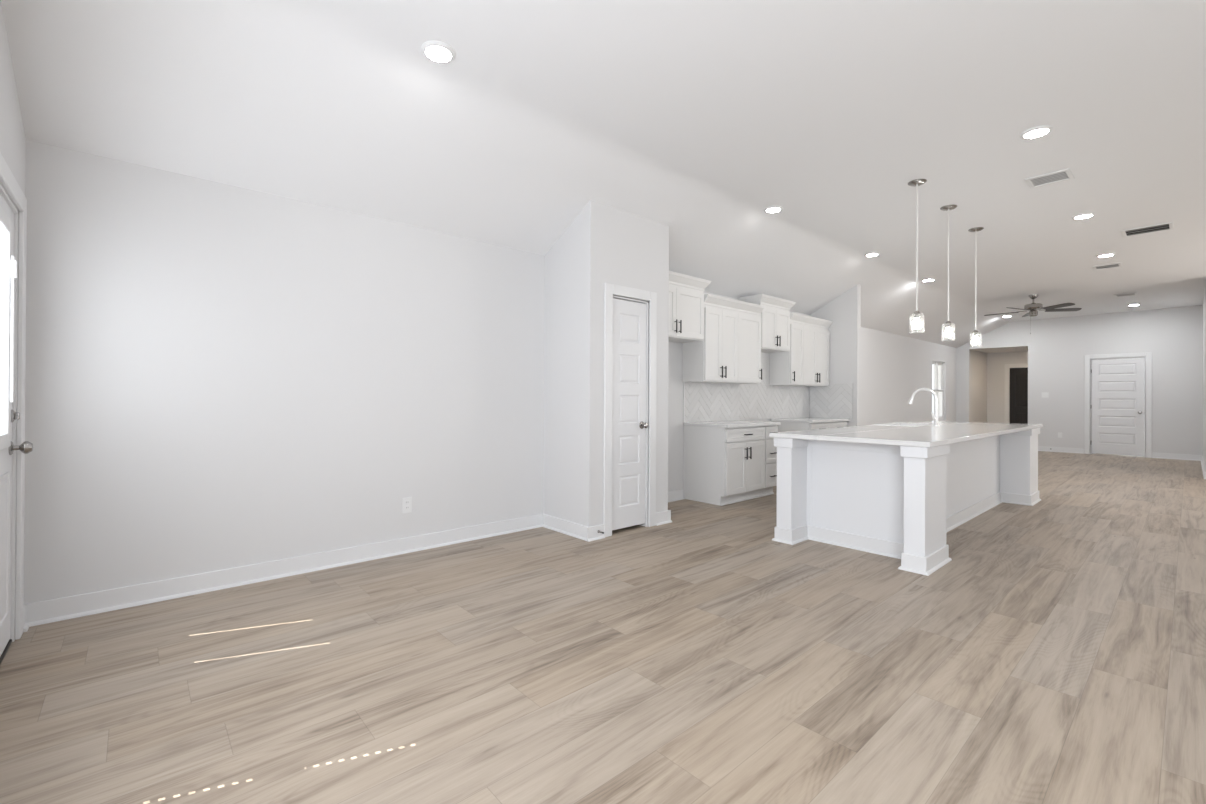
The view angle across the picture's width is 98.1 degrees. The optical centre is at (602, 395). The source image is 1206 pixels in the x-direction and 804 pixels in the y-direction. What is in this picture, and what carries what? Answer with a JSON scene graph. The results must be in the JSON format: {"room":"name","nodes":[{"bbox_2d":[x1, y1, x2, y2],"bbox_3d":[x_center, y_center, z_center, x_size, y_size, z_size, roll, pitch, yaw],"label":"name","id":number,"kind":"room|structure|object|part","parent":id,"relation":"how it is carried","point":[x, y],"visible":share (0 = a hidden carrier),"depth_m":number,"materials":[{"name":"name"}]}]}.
{"room":"open-plan kitchen","nodes":[
{"label":"open-plan kitchen","id":0,"kind":"room"},
{"bbox_2d":[0,0,25,566],"bbox_3d":[-0.448,-0.365,-0.253,0.150,3.070,7.658,0,0,-42],"label":"wall","id":1,"kind":"structure","parent":0,"point":[12,134],"depth_m":2.34,"materials":[{"name":"white paint"}]},
{"bbox_2d":[0,226,4,433],"bbox_3d":[-2.548,-0.281,2.194,0.005,0.904,0.333,0,0,-42],"label":"window","id":2,"kind":"structure","parent":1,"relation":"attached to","point":[2,228],"depth_m":2.29,"materials":[{"name":"white"}]},
{"bbox_2d":[0,152,26,641],"bbox_3d":[-2.586,0.097,2.156,0.168,2.143,0.996,0,0,-42],"label":"trim","id":3,"kind":"structure","parent":1,"relation":"attached to","point":[8,181],"depth_m":2.51,"materials":[{"name":"white paint"}]},
{"bbox_2d":[0,193,32,663],"bbox_3d":[-2.566,0.148,2.174,0.202,2.040,0.810,0,0,-42],"label":"door","id":4,"kind":"structure","parent":1,"relation":"in","point":[8,264],"depth_m":2.34,"materials":[{"name":"white paint"}]},
{"bbox_3d":[-2.651,0.679,2.307,0.010,0.660,0.270,0,0,-42],"label":"raised panel","id":5,"kind":"part","parent":4,"relation":"part of","materials":[{"name":"white paint"}]},
{"bbox_3d":[-2.538,-0.281,2.198,0.014,1.024,0.488,0,0,-42],"label":"glass frame","id":6,"kind":"part","parent":4,"relation":"part of","materials":[{"name":"white paint"}]},
{"bbox_3d":[-2.741,0.244,2.466,0.074,0.066,0.066,0,0,-42],"label":"knob","id":7,"kind":"part","parent":4,"relation":"part of","materials":[{"name":"silver metal"}]},
{"bbox_2d":[23,605,28,631],"bbox_3d":[-0.423,1.115,-0.159,0.030,0.112,7.524,0,0,-42],"label":"baseboard","id":8,"kind":"structure","parent":1,"relation":"attached to","point":[25,626],"depth_m":2.61,"materials":[{"name":"white paint"}]},
{"bbox_2d":[23,139,956,603],"bbox_3d":[3.781,-0.030,8.776,18.480,2.504,0.200,0,0,-42],"label":"wall","id":9,"kind":"structure","parent":0,"point":[219,376],"depth_m":3.34,"materials":[{"name":"white paint"}]},
{"bbox_2d":[23,489,684,626],"bbox_3d":[-0.781,1.128,4.123,5.189,0.112,0.681,0,0,-42],"label":"baseboard","id":10,"kind":"structure","parent":9,"relation":"attached to","point":[64,608],"depth_m":3.39,"materials":[{"name":"white paint"}]},
{"bbox_2d":[402,497,411,513],"bbox_3d":[-1.479,0.825,3.950,0.072,0.118,0.008,0,0,-42],"label":"wall outlet","id":11,"kind":"object","parent":9,"relation":"attached to","point":[406,502],"visible":1,"depth_m":3.95,"materials":[{"name":"white plastic"}]},
{"bbox_2d":[669,271,710,342],"bbox_3d":[0.703,-0.954,5.653,1.038,0.671,0.366,0,0,-42],"label":"upper cabinet","id":12,"kind":"object","parent":9,"relation":"attached to","point":[686,296],"visible":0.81,"depth_m":5.65,"materials":[{"name":"white paint"}]},
{"bbox_3d":[0.596,-0.890,5.381,0.462,0.512,0.019,0,0,-42],"label":"door","id":13,"kind":"part","parent":12,"relation":"part of","materials":[{"name":"white paint"}]},
{"bbox_3d":[0.947,-0.888,5.693,0.469,0.512,0.019,0,0,-42],"label":"door","id":14,"kind":"part","parent":12,"relation":"part of","materials":[{"name":"white paint"}]},
{"bbox_3d":[0.705,-1.235,5.654,1.038,0.110,0.366,0,0,-42],"label":"crown molding","id":15,"kind":"part","parent":12,"relation":"part of","materials":[{"name":"white paint"}]},
{"bbox_2d":[682,294,764,383],"bbox_3d":[1.480,-0.649,6.346,1.163,0.974,0.366,0,0,-42],"label":"upper cabinet","id":16,"kind":"object","parent":9,"relation":"attached to","point":[729,352],"visible":0.99,"depth_m":6.14,"materials":[{"name":"white paint"}]},
{"bbox_3d":[1.259,-0.586,5.971,0.309,0.815,0.019,0,0,-42],"label":"door","id":17,"kind":"part","parent":16,"relation":"part of","materials":[{"name":"white paint"}]},
{"bbox_3d":[1.495,-0.584,6.182,0.316,0.815,0.019,0,0,-42],"label":"door","id":18,"kind":"part","parent":16,"relation":"part of","materials":[{"name":"white paint"}]},
{"bbox_3d":[1.482,-1.081,6.347,1.163,0.110,0.366,0,0,-42],"label":"crown molding","id":19,"kind":"part","parent":16,"relation":"part of","materials":[{"name":"white paint"}]},
{"bbox_3d":[1.804,-0.581,6.457,0.504,0.815,0.019,0,0,-42],"label":"door","id":20,"kind":"part","parent":16,"relation":"part of","materials":[{"name":"white paint"}]},
{"bbox_2d":[683,352,809,422],"bbox_3d":[2.070,-0.142,7.110,3.028,0.924,0.012,0,0,-42],"label":"backsplash","id":21,"kind":"structure","parent":9,"relation":"attached to","point":[702,402],"depth_m":6.95,"materials":[{"name":"tile"}]},
{"bbox_2d":[738,294,795,352],"bbox_3d":[2.188,-0.942,6.976,0.846,0.673,0.366,0,0,-42],"label":"upper cabinet","id":22,"kind":"object","parent":9,"relation":"attached to","point":[775,316],"visible":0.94,"depth_m":6.83,"materials":[{"name":"white paint"}]},
{"bbox_3d":[2.190,-1.223,6.977,0.846,0.110,0.366,0,0,-42],"label":"crown molding","id":23,"kind":"part","parent":22,"relation":"part of","materials":[{"name":"white paint"}]},
{"bbox_3d":[2.145,-0.877,6.761,0.345,0.514,0.019,0,0,-42],"label":"door","id":24,"kind":"part","parent":22,"relation":"part of","materials":[{"name":"white paint"}]},
{"bbox_3d":[2.407,-0.875,6.993,0.347,0.514,0.019,0,0,-42],"label":"door","id":25,"kind":"part","parent":22,"relation":"part of","materials":[{"name":"white paint"}]},
{"bbox_2d":[770,313,832,385],"bbox_3d":[2.893,-0.638,7.604,1.160,0.974,0.366,0,0,-42],"label":"upper cabinet","id":26,"kind":"object","parent":9,"relation":"attached to","point":[807,362],"visible":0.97,"depth_m":7.36,"materials":[{"name":"white paint"}]},
{"bbox_3d":[2.683,-0.575,7.239,0.336,0.815,0.019,0,0,-42],"label":"door","id":27,"kind":"part","parent":26,"relation":"part of","materials":[{"name":"white paint"}]},
{"bbox_3d":[2.955,-0.572,7.482,0.386,0.815,0.019,0,0,-42],"label":"door","id":28,"kind":"part","parent":26,"relation":"part of","materials":[{"name":"white paint"}]},
{"bbox_3d":[2.895,-1.070,7.605,1.160,0.110,0.366,0,0,-42],"label":"crown molding","id":29,"kind":"part","parent":26,"relation":"part of","materials":[{"name":"white paint"}]},
{"bbox_3d":[3.253,-0.570,7.747,0.404,0.815,0.019,0,0,-42],"label":"door","id":30,"kind":"part","parent":26,"relation":"part of","materials":[{"name":"white paint"}]},
{"bbox_2d":[932,360,947,420],"bbox_3d":[7.903,-0.116,12.365,1.070,1.420,0.135,0,0,-42],"label":"window","id":31,"kind":"structure","parent":9,"relation":"in","point":[942,417],"depth_m":12.67,"materials":[{"name":"white paint"}]},
{"bbox_3d":[7.870,-0.444,12.405,0.940,0.675,0.026,0,0,-42],"label":"sash","id":32,"kind":"part","parent":31,"relation":"part of","materials":[{"name":"white paint"}]},
{"bbox_3d":[7.886,0.191,12.382,0.940,0.675,0.026,0,0,-42],"label":"sash","id":33,"kind":"part","parent":31,"relation":"part of","materials":[{"name":"white paint"}]},
{"bbox_2d":[543,200,599,526],"bbox_3d":[-0.286,-0.234,4.583,0.100,2.842,0.651,0,0,-42],"label":"wall","id":34,"kind":"structure","parent":0,"point":[572,264],"depth_m":4.47,"materials":[{"name":"white paint"}]},
{"bbox_2d":[0,451,1205,803],"bbox_3d":[6.350,1.284,5.918,18.630,0.120,7.988,0,0,-42],"label":"floor","id":35,"kind":"structure","parent":0,"point":[1058,654],"depth_m":2.21,"materials":[{"name":"wood"}]},
{"bbox_2d":[683,426,764,505],"bbox_3d":[1.444,0.775,6.138,0.790,0.852,0.630,0,0,-42],"label":"base cabinet","id":36,"kind":"object","parent":35,"relation":"on","point":[722,466],"visible":0.98,"depth_m":5.89,"materials":[{"name":"white paint"}]},
{"bbox_2d":[684,420,780,427],"bbox_3d":[1.551,0.332,6.231,1.096,0.035,0.610,0,0,-42],"label":"countertop","id":37,"kind":"structure","parent":36,"relation":"on","point":[736,423],"depth_m":5.99,"materials":[{"name":"white stone"}]},
{"bbox_3d":[1.480,0.802,5.809,0.379,0.563,0.019,0,0,-42],"label":"door","id":38,"kind":"part","parent":36,"relation":"part of","materials":[{"name":"white paint"}]},
{"bbox_3d":[1.585,1.190,5.975,0.790,0.022,0.016,0,0,-42],"label":"shoe molding","id":39,"kind":"part","parent":36,"relation":"part of","materials":[{"name":"white paint"}]},
{"bbox_3d":[1.625,0.435,5.937,0.762,0.139,0.019,0,0,-42],"label":"drawer","id":40,"kind":"part","parent":36,"relation":"part of","materials":[{"name":"white paint"}]},
{"bbox_3d":[1.766,0.804,6.064,0.379,0.563,0.019,0,0,-42],"label":"door","id":41,"kind":"part","parent":36,"relation":"part of","materials":[{"name":"white paint"}]},
{"bbox_2d":[760,425,777,496],"bbox_3d":[1.847,0.778,6.497,0.286,0.852,0.630,0,0,-42],"label":"base cabinet","id":42,"kind":"object","parent":35,"relation":"on","point":[770,450],"visible":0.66,"depth_m":6.28,"materials":[{"name":"white paint"}]},
{"bbox_3d":[2.026,0.950,6.295,0.262,0.276,0.019,0,0,-42],"label":"drawer","id":43,"kind":"part","parent":42,"relation":"part of","materials":[{"name":"white paint"}]},
{"bbox_3d":[2.027,0.660,6.296,0.262,0.270,0.019,0,0,-42],"label":"drawer","id":44,"kind":"part","parent":42,"relation":"part of","materials":[{"name":"white paint"}]},
{"bbox_3d":[2.028,0.438,6.297,0.262,0.139,0.019,0,0,-42],"label":"drawer","id":45,"kind":"part","parent":42,"relation":"part of","materials":[{"name":"white paint"}]},
{"bbox_2d":[771,421,846,431],"bbox_3d":[2.988,0.787,7.513,1.123,0.852,0.630,0,0,-42],"label":"base cabinet","id":46,"kind":"object","parent":35,"relation":"on","point":[785,426],"visible":0.23,"depth_m":7.16,"materials":[{"name":"white paint"}]},
{"bbox_2d":[771,417,848,422],"bbox_3d":[2.985,0.343,7.508,1.126,0.035,0.610,0,0,-42],"label":"countertop","id":47,"kind":"structure","parent":46,"relation":"on","point":[804,419],"depth_m":7.23,"materials":[{"name":"white stone"}]},
{"bbox_3d":[2.963,0.446,7.129,0.542,0.139,0.019,0,0,-42],"label":"drawer","id":48,"kind":"part","parent":46,"relation":"part of","materials":[{"name":"white paint"}]},
{"bbox_3d":[3.374,0.449,7.496,0.545,0.139,0.019,0,0,-42],"label":"drawer","id":49,"kind":"part","parent":46,"relation":"part of","materials":[{"name":"white paint"}]},
{"bbox_2d":[772,428,1040,575],"bbox_3d":[3.264,0.780,5.226,3.974,0.853,1.148,0,0,-42],"label":"kitchen island","id":50,"kind":"object","parent":35,"relation":"on","point":[895,501],"visible":0.8,"depth_m":4.22,"materials":[{"name":"white paint"}]},
{"bbox_3d":[1.983,0.714,4.097,0.014,0.741,0.840,0,0,-42],"label":"trim","id":51,"kind":"part","parent":50,"relation":"part of","materials":[{"name":"white paint"}]},
{"bbox_3d":[2.003,0.770,4.099,0.020,0.853,0.820,0,0,-42],"label":"panel","id":52,"kind":"part","parent":50,"relation":"part of","materials":[{"name":"white paint"}]},
{"bbox_3d":[3.268,0.781,5.408,3.608,0.853,0.813,0,0,-42],"label":"panel","id":53,"kind":"part","parent":50,"relation":"part of","materials":[{"name":"white paint"}]},
{"bbox_3d":[3.177,1.150,5.141,3.223,0.112,0.830,0,0,-42],"label":"trim","id":54,"kind":"part","parent":50,"relation":"part of","materials":[{"name":"white paint"}]},
{"bbox_2d":[769,421,1042,447],"bbox_3d":[3.264,0.336,5.235,3.988,0.035,1.182,0,0,-42],"label":"island countertop","id":55,"kind":"structure","parent":50,"relation":"on","point":[947,432],"depth_m":4.36,"materials":[{"name":"white stone"}]},
{"bbox_2d":[872,422,933,426],"bbox_3d":[3.416,0.440,5.896,0.778,0.250,0.429,0,0,-42],"label":"sink","id":56,"kind":"object","parent":55,"relation":"in","point":[895,423],"visible":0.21,"depth_m":6.10,"materials":[{"name":"white ceramic"}]},
{"bbox_2d":[908,388,938,425],"bbox_3d":[3.514,0.116,5.751,0.099,0.412,0.308,0,0,-42],"label":"faucet","id":57,"kind":"object","parent":55,"relation":"on","point":[935,417],"visible":1,"depth_m":5.67,"materials":[{"name":"silver metal"}]},
{"bbox_3d":[3.535,0.071,5.758,0.029,0.322,0.261,0,0,-42],"label":"spout","id":58,"kind":"part","parent":57,"relation":"part of","materials":[{"name":"silver metal"}]},
{"bbox_2d":[1,0,1205,347],"bbox_3d":[5.480,-1.547,5.141,16.264,0.832,7.988,0,0,-42],"label":"ceiling","id":59,"kind":"structure","parent":0,"point":[694,118],"depth_m":3.25,"materials":[{"name":"white paint"}]},
{"bbox_2d":[421,40,455,62],"bbox_3d":[-0.885,-1.843,2.813,0.178,0.018,0.178,0,0,-42],"label":"recessed light","id":60,"kind":"object","parent":59,"relation":"in","point":[435,51],"visible":1,"depth_m":2.79,"materials":[{"name":"white plastic"}]},
{"bbox_2d":[764,206,782,212],"bbox_3d":[1.667,-1.823,5.120,0.178,0.018,0.178,0,0,-42],"label":"recessed light","id":61,"kind":"object","parent":59,"relation":"in","point":[771,209],"visible":1,"depth_m":5.09,"materials":[{"name":"white plastic"}]},
{"bbox_2d":[864,252,879,256],"bbox_3d":[3.447,-1.808,6.700,0.178,0.018,0.178,0,0,-42],"label":"recessed light","id":62,"kind":"object","parent":59,"relation":"in","point":[871,254],"visible":1,"depth_m":6.66,"materials":[{"name":"white plastic"}]},
{"bbox_2d":[908,179,926,333],"bbox_3d":[2.682,-1.183,4.468,0.140,1.292,0.140,0,0,-42],"label":"pendant light","id":63,"kind":"object","parent":59,"relation":"hanging from","point":[917,182],"visible":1,"depth_m":4.46,"materials":[{"name":"silver metal"}]},
{"bbox_2d":[914,311,919,318],"bbox_3d":[2.680,-0.694,4.467,0.048,0.066,0.048,0,0,-42],"label":"socket","id":64,"kind":"object","parent":63,"relation":"attached to","point":[916,314],"depth_m":4.45,"materials":[{"name":"silver metal"}]},
{"bbox_3d":[2.683,-1.269,4.469,0.013,1.090,0.013,0,0,-42],"label":"rod","id":65,"kind":"part","parent":63,"relation":"part of","materials":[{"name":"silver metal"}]},
{"bbox_3d":[2.679,-0.618,4.466,0.058,0.089,0.058,0,0,-42],"label":"bulb","id":66,"kind":"part","parent":63,"relation":"part of","materials":[{"name":"white glass"}]},
{"bbox_2d":[922,278,934,281],"bbox_3d":[5.048,-1.796,8.120,0.178,0.018,0.178,0,0,-42],"label":"recessed light","id":67,"kind":"object","parent":59,"relation":"in","point":[929,279],"visible":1,"depth_m":8.10,"materials":[{"name":"white plastic"}]},
{"bbox_2d":[940,204,956,341],"bbox_3d":[3.334,-1.178,5.049,0.140,1.292,0.140,0,0,-42],"label":"pendant light","id":68,"kind":"object","parent":59,"relation":"hanging from","point":[948,333],"visible":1,"depth_m":5.04,"materials":[{"name":"silver metal"}]},
{"bbox_2d":[945,321,950,327],"bbox_3d":[3.332,-0.689,5.047,0.048,0.066,0.048,0,0,-42],"label":"socket","id":69,"kind":"object","parent":68,"relation":"attached to","point":[948,324],"depth_m":5.03,"materials":[{"name":"silver metal"}]},
{"bbox_3d":[3.334,-1.264,5.049,0.013,1.090,0.013,0,0,-42],"label":"rod","id":70,"kind":"part","parent":68,"relation":"part of","materials":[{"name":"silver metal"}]},
{"bbox_3d":[3.331,-0.613,5.047,0.058,0.089,0.058,0,0,-42],"label":"bulb","id":71,"kind":"part","parent":68,"relation":"part of","materials":[{"name":"white glass"}]},
{"bbox_2d":[968,227,983,347],"bbox_3d":[4.058,-1.172,5.694,0.140,1.292,0.140,0,0,-42],"label":"pendant light","id":72,"kind":"object","parent":59,"relation":"hanging from","point":[976,229],"visible":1,"depth_m":5.69,"materials":[{"name":"silver metal"}]},
{"bbox_3d":[4.056,-0.607,5.692,0.058,0.089,0.058,0,0,-42],"label":"bulb","id":73,"kind":"part","parent":72,"relation":"part of","materials":[{"name":"white glass"}]},
{"bbox_3d":[4.059,-1.258,5.695,0.013,1.090,0.013,0,0,-42],"label":"rod","id":74,"kind":"part","parent":72,"relation":"part of","materials":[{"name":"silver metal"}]},
{"bbox_2d":[984,294,1081,333],"bbox_3d":[7.585,-1.441,9.313,1.379,0.695,1.311,0,0,-42],"label":"ceiling fan","id":75,"kind":"object","parent":59,"relation":"hanging from","point":[1033,307],"visible":1,"depth_m":9.18,"materials":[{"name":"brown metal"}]},
{"bbox_3d":[7.321,-1.511,9.611,0.136,0.037,0.515,0,0,-42],"label":"blade","id":76,"kind":"part","parent":75,"relation":"part of","materials":[{"name":"brown wood"}]},
{"bbox_3d":[7.670,-1.512,8.814,0.136,0.037,0.515,0,0,-6],"label":"blade","id":77,"kind":"part","parent":75,"relation":"part of","materials":[{"name":"brown wood"}]},
{"bbox_3d":[8.072,-1.509,9.172,0.515,0.037,0.136,0,0,12],"label":"blade","id":78,"kind":"part","parent":75,"relation":"part of","materials":[{"name":"brown wood"}]},
{"bbox_2d":[1020,125,1052,138],"bbox_3d":[3.001,-1.821,3.623,0.178,0.018,0.178,0,0,-42],"label":"recessed light","id":79,"kind":"object","parent":59,"relation":"in","point":[1035,132],"visible":1,"depth_m":3.60,"materials":[{"name":"white plastic"}]},
{"bbox_2d":[1025,168,1074,188],"bbox_3d":[3.743,-1.819,4.384,0.285,0.009,0.285,0,0,-42],"label":"ceiling vent","id":80,"kind":"object","parent":59,"relation":"in","point":[1065,174],"visible":1,"depth_m":4.38,"materials":[{"name":"white plastic"}]},
{"bbox_2d":[1072,212,1095,218],"bbox_3d":[4.835,-1.807,5.263,0.178,0.018,0.178,0,0,-42],"label":"recessed light","id":81,"kind":"object","parent":59,"relation":"in","point":[1090,214],"visible":1,"depth_m":5.24,"materials":[{"name":"white plastic"}]},
{"bbox_2d":[1096,253,1115,256],"bbox_3d":[6.423,-1.795,6.682,0.178,0.018,0.178,0,0,-42],"label":"recessed light","id":82,"kind":"object","parent":59,"relation":"in","point":[1105,254],"visible":1,"depth_m":6.65,"materials":[{"name":"white plastic"}]},
{"bbox_2d":[1092,263,1122,269],"bbox_3d":[6.989,-1.794,7.249,0.285,0.009,0.285,0,0,-42],"label":"ceiling vent","id":83,"kind":"object","parent":59,"relation":"in","point":[1114,265],"visible":1,"depth_m":7.25,"materials":[{"name":"white plastic"}]},
{"bbox_2d":[1114,292,1137,296],"bbox_3d":[9.176,-1.777,9.184,0.285,0.009,0.285,0,0,-42],"label":"ceiling vent","id":84,"kind":"object","parent":59,"relation":"in","point":[1134,293],"visible":1,"depth_m":9.17,"materials":[{"name":"white plastic"}]},
{"bbox_2d":[1121,222,1173,237],"bbox_3d":[5.917,-1.805,5.687,0.340,0.009,0.390,0,0,-42],"label":"ceiling vent","id":85,"kind":"object","parent":59,"relation":"in","point":[1170,225],"visible":1,"depth_m":5.68,"materials":[{"name":"white plastic"}]},
{"bbox_2d":[598,203,668,524],"bbox_3d":[0.260,-0.226,4.701,0.873,2.832,0.100,0,0,-42],"label":"wall","id":86,"kind":"structure","parent":0,"point":[634,249],"depth_m":4.74,"materials":[{"name":"white paint"}]},
{"bbox_2d":[612,298,647,529],"bbox_3d":[0.240,0.158,4.612,0.434,1.995,0.101,0,0,-42],"label":"door","id":87,"kind":"structure","parent":86,"relation":"in","point":[630,424],"depth_m":4.62,"materials":[{"name":"white paint"}]},
{"bbox_3d":[0.373,0.263,4.706,0.066,0.066,0.066,0,0,-42],"label":"knob","id":88,"kind":"part","parent":87,"relation":"part of","materials":[{"name":"silver metal"}]},
{"bbox_2d":[603,283,656,536],"bbox_3d":[0.215,0.119,4.649,0.638,2.143,0.118,0,0,-42],"label":"trim","id":89,"kind":"structure","parent":86,"relation":"attached to","point":[650,298],"depth_m":4.67,"materials":[{"name":"white paint"}]},
{"bbox_2d":[809,284,860,426],"bbox_3d":[3.490,-0.223,7.897,0.115,2.880,0.725,0,0,-42],"label":"wall","id":90,"kind":"structure","parent":0,"point":[844,310],"depth_m":7.70,"materials":[{"name":"white paint"}]},
{"bbox_2d":[810,383,852,418],"bbox_3d":[3.426,0.073,7.872,0.010,0.512,0.654,0,0,-42],"label":"backsplash","id":91,"kind":"structure","parent":90,"relation":"attached to","point":[832,400],"depth_m":7.85,"materials":[{"name":"tile"}]},
{"bbox_2d":[970,350,986,421],"bbox_3d":[9.894,0.018,13.943,2.076,2.500,0.120,0,0,-42],"label":"wall","id":92,"kind":"structure","parent":0,"point":[978,360],"depth_m":14.00,"materials":[{"name":"white paint"}]},
{"bbox_2d":[971,346,1027,352],"bbox_3d":[10.736,-1.266,13.099,2.196,0.130,2.520,0,0,-42],"label":"ceiling","id":93,"kind":"structure","parent":0,"point":[1008,349],"depth_m":13.54,"materials":[{"name":"white paint"}]},
{"bbox_2d":[987,351,1107,422],"bbox_3d":[11.608,0.026,13.669,0.120,2.500,2.570,0,0,-42],"label":"wall","id":94,"kind":"structure","parent":0,"point":[996,362],"depth_m":14.41,"materials":[{"name":"white paint"}]},
{"bbox_2d":[1004,363,1027,422],"bbox_3d":[11.378,0.204,13.913,0.138,2.143,1.106,0,0,-42],"label":"trim","id":95,"kind":"structure","parent":94,"relation":"attached to","point":[1025,365],"depth_m":14.23,"materials":[{"name":"white paint"}]},
{"bbox_2d":[1010,367,1027,423],"bbox_3d":[11.341,0.248,13.880,0.112,2.015,0.890,0,0,-42],"label":"door","id":96,"kind":"structure","parent":94,"relation":"in","point":[1018,377],"depth_m":14.07,"materials":[{"name":"black wood"}]},
{"bbox_2d":[956,305,1202,456],"bbox_3d":[10.404,-0.272,11.714,0.130,3.070,4.223,0,0,-42],"label":"wall","id":97,"kind":"structure","parent":0,"point":[1058,348],"depth_m":11.29,"materials":[{"name":"white paint"}]},
{"bbox_2d":[1042,392,1048,397],"bbox_3d":[10.099,-0.022,11.949,0.010,0.120,0.125,0,0,-42],"label":"light switch","id":98,"kind":"object","parent":97,"relation":"attached to","point":[1044,394],"visible":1,"depth_m":11.94,"materials":[{"name":"white plastic"}]},
{"bbox_2d":[1091,358,1143,455],"bbox_3d":[10.880,0.230,11.075,0.103,2.022,0.816,0,0,-42],"label":"door","id":99,"kind":"structure","parent":97,"relation":"in","point":[1117,385],"depth_m":11.08,"materials":[{"name":"white paint"}]},
{"bbox_2d":[1084,352,1151,457],"bbox_3d":[10.925,0.184,11.112,0.148,2.158,1.016,0,0,-42],"label":"trim","id":100,"kind":"structure","parent":97,"relation":"attached to","point":[1148,355],"depth_m":10.87,"materials":[{"name":"white paint"}]},
{"bbox_2d":[1038,446,1201,460],"bbox_3d":[10.298,1.207,11.701,0.030,0.112,4.103,0,0,-42],"label":"baseboard","id":101,"kind":"structure","parent":97,"relation":"attached to","point":[1040,448],"depth_m":10.63,"materials":[{"name":"white paint"}]},
{"bbox_2d":[1203,287,1205,465],"bbox_3d":[10.379,-0.282,8.944,3.594,3.070,0.120,0,0,-42],"label":"wall","id":102,"kind":"structure","parent":0,"point":[1204,302],"depth_m":9.08,"materials":[{"name":"white paint"}]},
{"bbox_2d":[1201,455,1205,478],"bbox_3d":[10.316,1.197,8.990,3.580,0.112,0.030,0,0,-42],"label":"baseboard","id":103,"kind":"structure","parent":102,"relation":"attached to","point":[1202,460],"depth_m":8.69,"materials":[{"name":"white paint"}]}
]}

